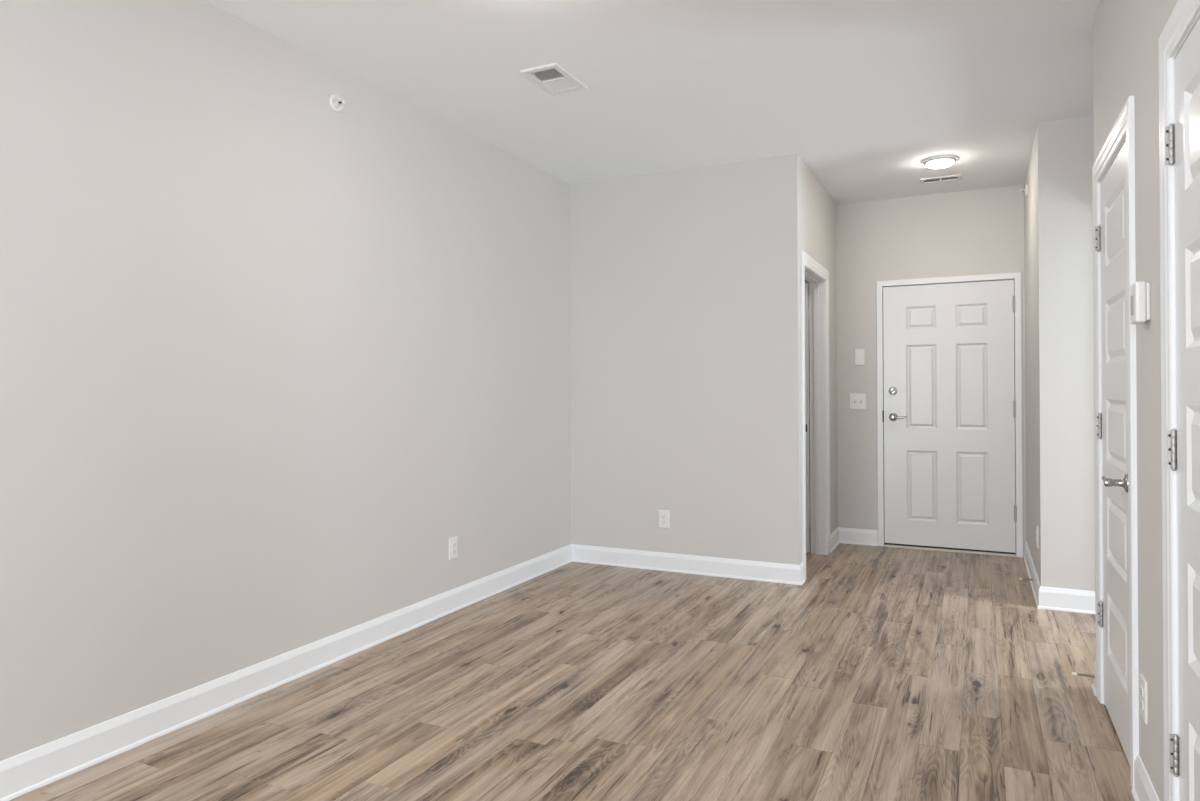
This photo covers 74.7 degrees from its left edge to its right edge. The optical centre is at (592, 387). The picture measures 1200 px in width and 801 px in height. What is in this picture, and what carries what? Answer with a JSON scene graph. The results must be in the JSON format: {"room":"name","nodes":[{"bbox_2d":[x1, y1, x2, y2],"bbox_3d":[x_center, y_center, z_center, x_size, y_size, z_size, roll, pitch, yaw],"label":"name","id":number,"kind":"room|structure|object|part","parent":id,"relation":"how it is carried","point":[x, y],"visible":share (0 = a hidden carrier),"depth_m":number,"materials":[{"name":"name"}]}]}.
{"room":"empty living room","nodes":[
{"label":"empty living room","id":0,"kind":"room"},
{"bbox_2d":[0,0,570,760],"bbox_3d":[-2.019,-0.118,2.070,0.115,2.743,8.441,0,0,26],"label":"wall","id":1,"kind":"structure","parent":0,"point":[267,349],"depth_m":3.13,"materials":[{"name":"beige paint"}]},
{"bbox_2d":[0,544,571,800],"bbox_3d":[-1.934,1.192,2.073,0.020,0.122,8.126,0,0,26],"label":"baseboard","id":2,"kind":"structure","parent":1,"relation":"attached to","point":[28,771],"depth_m":3.09,"materials":[{"name":"white wood"}]},
{"bbox_2d":[330,94,344,111],"bbox_3d":[-1.169,-1.319,3.638,0.046,0.081,0.081,0,0,26],"label":"sprinkler","id":3,"kind":"object","parent":1,"relation":"attached to","point":[336,102],"visible":1,"depth_m":3.63,"materials":[{"name":"white plastic"}]},
{"bbox_2d":[449,536,457,559],"bbox_3d":[-0.784,0.906,4.438,0.009,0.122,0.078,0,0,26],"label":"wall outlet","id":4,"kind":"object","parent":1,"relation":"attached to","point":[453,542],"visible":1,"depth_m":4.43,"materials":[{"name":"white plastic"}]},
{"bbox_2d":[10,529,1134,800],"bbox_3d":[0.800,1.241,1.805,5.366,0.001,10.650,0,0,26],"label":"floor","id":5,"kind":"structure","parent":0,"point":[890,673],"depth_m":3.10,"materials":[{"name":"brown wood"}]},
{"bbox_2d":[884,544,1015,556],"bbox_3d":[2.733,1.244,6.046,0.921,0.012,0.130,0,0,26],"label":"threshold","id":6,"kind":"object","parent":5,"relation":"on","point":[885,545],"visible":0.66,"depth_m":5.98,"materials":[{"name":"silver metal"}]},
{"bbox_2d":[203,0,1099,203],"bbox_3d":[0.788,-1.563,1.817,5.366,0.120,10.650,0,0,26],"label":"ceiling","id":7,"kind":"structure","parent":0,"point":[863,92],"depth_m":3.74,"materials":[{"name":"white paint"}]},
{"bbox_2d":[520,63,587,94],"bbox_3d":[-0.183,-1.540,3.800,0.196,0.131,0.325,0,0,26],"label":"ceiling vent","id":8,"kind":"object","parent":7,"relation":"in","point":[555,79],"visible":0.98,"depth_m":3.79,"materials":[{"name":"white metal"}]},
{"bbox_2d":[921,154,958,167],"bbox_3d":[2.279,-1.470,5.159,0.231,0.049,0.231,0,0,26],"label":"ceiling light","id":9,"kind":"object","parent":7,"relation":"attached to","point":[938,161],"visible":1,"depth_m":5.10,"materials":[{"name":"white glass"}]},
{"bbox_2d":[926,160,953,167],"bbox_3d":[2.279,-1.461,5.159,0.166,0.031,0.166,0,0,26],"label":"diffuser","id":10,"kind":"object","parent":9,"relation":"attached to","point":[930,163],"depth_m":5.12,"materials":[{"name":"white glass"}]},
{"bbox_2d":[920,174,961,183],"bbox_3d":[2.493,-1.532,5.630,0.274,0.093,0.145,0,0,26],"label":"ceiling vent","id":11,"kind":"object","parent":7,"relation":"in","point":[959,176],"visible":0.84,"depth_m":5.62,"materials":[{"name":"white metal"}]},
{"bbox_2d":[570,154,798,564],"bbox_3d":[0.600,-0.115,5.423,1.638,2.743,0.115,0,0,26],"label":"wall","id":12,"kind":"structure","parent":0,"point":[684,282],"depth_m":5.33,"materials":[{"name":"beige paint"}]},
{"bbox_2d":[659,510,668,527],"bbox_3d":[0.490,0.905,5.406,0.078,0.122,0.009,0,0,26],"label":"wall outlet","id":13,"kind":"object","parent":12,"relation":"attached to","point":[663,514],"visible":1,"depth_m":5.40,"materials":[{"name":"white plastic"}]},
{"bbox_2d":[571,544,804,584],"bbox_3d":[0.604,1.195,5.392,1.658,0.122,0.109,0,0,26],"label":"baseboard","id":14,"kind":"structure","parent":12,"relation":"attached to","point":[671,562],"depth_m":5.31,"materials":[{"name":"white wood"}]},
{"bbox_2d":[805,280,810,528],"bbox_3d":[1.027,-0.113,6.424,1.524,2.743,2.059,0,0,26],"label":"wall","id":15,"kind":"structure","parent":0,"point":[805,280],"depth_m":7.01,"materials":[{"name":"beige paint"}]},
{"bbox_2d":[797,154,837,564],"bbox_3d":[1.594,-0.118,5.720,0.115,2.743,1.523,0,0,26],"label":"wall","id":16,"kind":"structure","parent":0,"point":[816,210],"depth_m":5.79,"materials":[{"name":"beige paint"}]},
{"bbox_2d":[805,283,809,552],"bbox_3d":[1.262,0.230,6.086,0.812,2.028,0.100,0,0,25],"label":"door","id":17,"kind":"structure","parent":16,"relation":"in","point":[807,404],"depth_m":5.92,"materials":[{"name":"white wood"}]},
{"bbox_2d":[800,250,829,579],"bbox_3d":[1.524,0.182,5.557,0.130,2.141,0.992,0,0,26],"label":"trim","id":18,"kind":"structure","parent":16,"relation":"attached to","point":[817,276],"depth_m":5.91,"materials":[{"name":"white wood"}]},
{"bbox_2d":[830,527,877,552],"bbox_3d":[2.027,1.192,6.107,0.308,0.122,0.442,0,0,26],"label":"baseboard","id":19,"kind":"structure","parent":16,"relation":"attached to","point":[839,535],"depth_m":6.28,"materials":[{"name":"white wood"}]},
{"bbox_2d":[836,185,1025,555],"bbox_3d":[2.615,-0.121,6.151,1.570,2.743,0.150,0,0,26],"label":"wall","id":20,"kind":"structure","parent":0,"point":[978,231],"depth_m":6.23,"materials":[{"name":"beige paint"}]},
{"bbox_2d":[850,394,865,408],"bbox_3d":[2.122,0.112,6.298,0.124,0.126,0.019,0,0,26],"label":"light switch","id":21,"kind":"object","parent":20,"relation":"attached to","point":[857,401],"visible":1,"depth_m":6.30,"materials":[{"name":"white plastic"}]},
{"bbox_2d":[855,349,864,364],"bbox_3d":[2.139,-0.242,6.297,0.076,0.130,0.008,0,0,26],"label":"blank plate","id":22,"kind":"object","parent":20,"relation":"attached to","point":[859,353],"visible":1,"depth_m":6.29,"materials":[{"name":"white plastic"}]},
{"bbox_2d":[882,280,1016,553],"bbox_3d":[2.712,0.220,6.014,0.933,2.035,0.106,0,0,26],"label":"door","id":23,"kind":"structure","parent":20,"relation":"in","point":[949,412],"depth_m":6.01,"materials":[{"name":"white wood"}]},
{"bbox_3d":[2.355,0.231,6.164,0.066,0.066,0.062,0,0,26],"label":"lever handle","id":24,"kind":"part","parent":23,"relation":"part of","materials":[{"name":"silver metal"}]},
{"bbox_2d":[876,272,1022,556],"bbox_3d":[2.734,0.202,6.062,1.009,2.096,0.124,0,0,26],"label":"trim","id":25,"kind":"structure","parent":20,"relation":"attached to","point":[1016,277],"depth_m":5.90,"materials":[{"name":"white wood"}]},
{"bbox_2d":[1024,124,1040,584],"bbox_3d":[2.907,-0.126,5.092,0.115,2.743,1.495,0,0,26],"label":"wall","id":26,"kind":"structure","parent":0,"point":[1031,220],"depth_m":4.99,"materials":[{"name":"beige paint"}]},
{"bbox_2d":[1020,184,1027,195],"bbox_3d":[2.974,-1.360,5.428,0.046,0.081,0.081,0,0,26],"label":"sprinkler","id":27,"kind":"object","parent":26,"relation":"attached to","point":[1025,190],"visible":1,"depth_m":5.41,"materials":[{"name":"white plastic"}]},
{"bbox_2d":[1036,526,1037,547],"bbox_3d":[2.626,0.882,4.647,0.009,0.122,0.078,0,0,26],"label":"wall outlet","id":28,"kind":"object","parent":26,"relation":"attached to","point":[1036,526],"visible":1,"depth_m":4.63,"materials":[{"name":"white plastic"}]},
{"bbox_2d":[1023,541,1095,613],"bbox_3d":[2.989,1.184,5.036,0.337,0.122,1.511,0,0,26],"label":"baseboard","id":29,"kind":"structure","parent":26,"relation":"attached to","point":[1050,598],"depth_m":4.39,"materials":[{"name":"white wood"}]},
{"bbox_2d":[1038,115,1094,590],"bbox_3d":[3.534,-0.134,4.017,2.187,2.743,0.115,0,0,26],"label":"wall","id":30,"kind":"structure","parent":0,"point":[1065,146],"depth_m":4.39,"materials":[{"name":"beige paint"}]},
{"bbox_2d":[1093,0,1177,800],"bbox_3d":[0.568,-0.138,0.041,0.115,2.743,7.073,0,0,26],"label":"wall","id":31,"kind":"structure","parent":0,"point":[1126,33],"depth_m":2.26,"materials":[{"name":"beige paint"}]},
{"bbox_2d":[1095,142,1129,764],"bbox_3d":[1.838,0.214,2.795,0.103,2.028,0.668,0,0,26],"label":"door","id":32,"kind":"structure","parent":31,"relation":"in","point":[1111,236],"depth_m":2.79,"materials":[{"name":"white wood"}]},
{"bbox_3d":[1.703,0.310,2.558,0.068,0.062,0.062,0,0,26],"label":"lever handle","id":33,"kind":"part","parent":32,"relation":"part of","materials":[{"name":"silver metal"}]},
{"bbox_2d":[1092,95,1138,787],"bbox_3d":[1.877,0.173,2.772,0.090,2.134,0.848,0,0,26],"label":"trim","id":34,"kind":"structure","parent":31,"relation":"attached to","point":[1122,131],"depth_m":2.46,"materials":[{"name":"white wood"}]},
{"bbox_2d":[1130,281,1149,323],"bbox_3d":[1.561,-0.241,2.242,0.037,0.116,0.090,0,0,26],"label":"thermostat","id":35,"kind":"object","parent":31,"relation":"attached to","point":[1140,290],"visible":1,"depth_m":2.21,"materials":[{"name":"white plastic"}]},
{"bbox_3d":[1.573,-0.242,2.236,0.010,0.106,0.080,0,0,26],"label":"plate","id":36,"kind":"part","parent":35,"relation":"part of","materials":[{"name":"white plastic"}]},
{"bbox_2d":[1140,674,1146,723],"bbox_3d":[1.618,0.914,2.312,0.009,0.122,0.078,0,0,26],"label":"wall outlet","id":37,"kind":"object","parent":31,"relation":"attached to","point":[1143,683],"visible":1,"depth_m":2.30,"materials":[{"name":"white plastic"}]},
{"bbox_2d":[1158,0,1199,800],"bbox_3d":[1.296,0.170,1.587,0.090,2.134,0.900,0,0,26],"label":"trim","id":38,"kind":"structure","parent":31,"relation":"attached to","point":[1186,13],"depth_m":1.94,"materials":[{"name":"white wood"}]},
{"bbox_2d":[1165,17,1199,800],"bbox_3d":[1.258,0.211,1.611,0.103,2.028,0.720,0,0,26],"label":"door","id":39,"kind":"structure","parent":31,"relation":"in","point":[1182,139],"depth_m":1.83,"materials":[{"name":"white wood"}]},
{"bbox_2d":[1131,754,1159,800],"bbox_3d":[1.561,1.178,2.204,0.020,0.122,0.451,0,0,26],"label":"baseboard","id":40,"kind":"structure","parent":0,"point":[1143,790],"depth_m":2.31,"materials":[{"name":"white wood"}]},
{"bbox_3d":[2.974,-0.137,2.736,2.065,2.743,0.115,0,0,26],"label":"wall","id":41,"kind":"structure","parent":0,"visible":0},
{"bbox_2d":[1072,672,1094,677],"bbox_3d":[2.019,1.182,3.236,0.080,0.017,0.017,-2,-1,28],"label":"door stop","id":42,"kind":"object","parent":41,"relation":"attached to","point":[1073,673],"visible":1,"depth_m":3.23,"materials":[{"name":"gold metal"}]},
{"bbox_2d":[1091,660,1095,695],"bbox_3d":[2.142,1.179,3.168,0.215,0.122,0.107,0,0,26],"label":"baseboard","id":43,"kind":"structure","parent":41,"relation":"attached to","point":[1093,686],"depth_m":3.22,"materials":[{"name":"white wood"}]}
]}

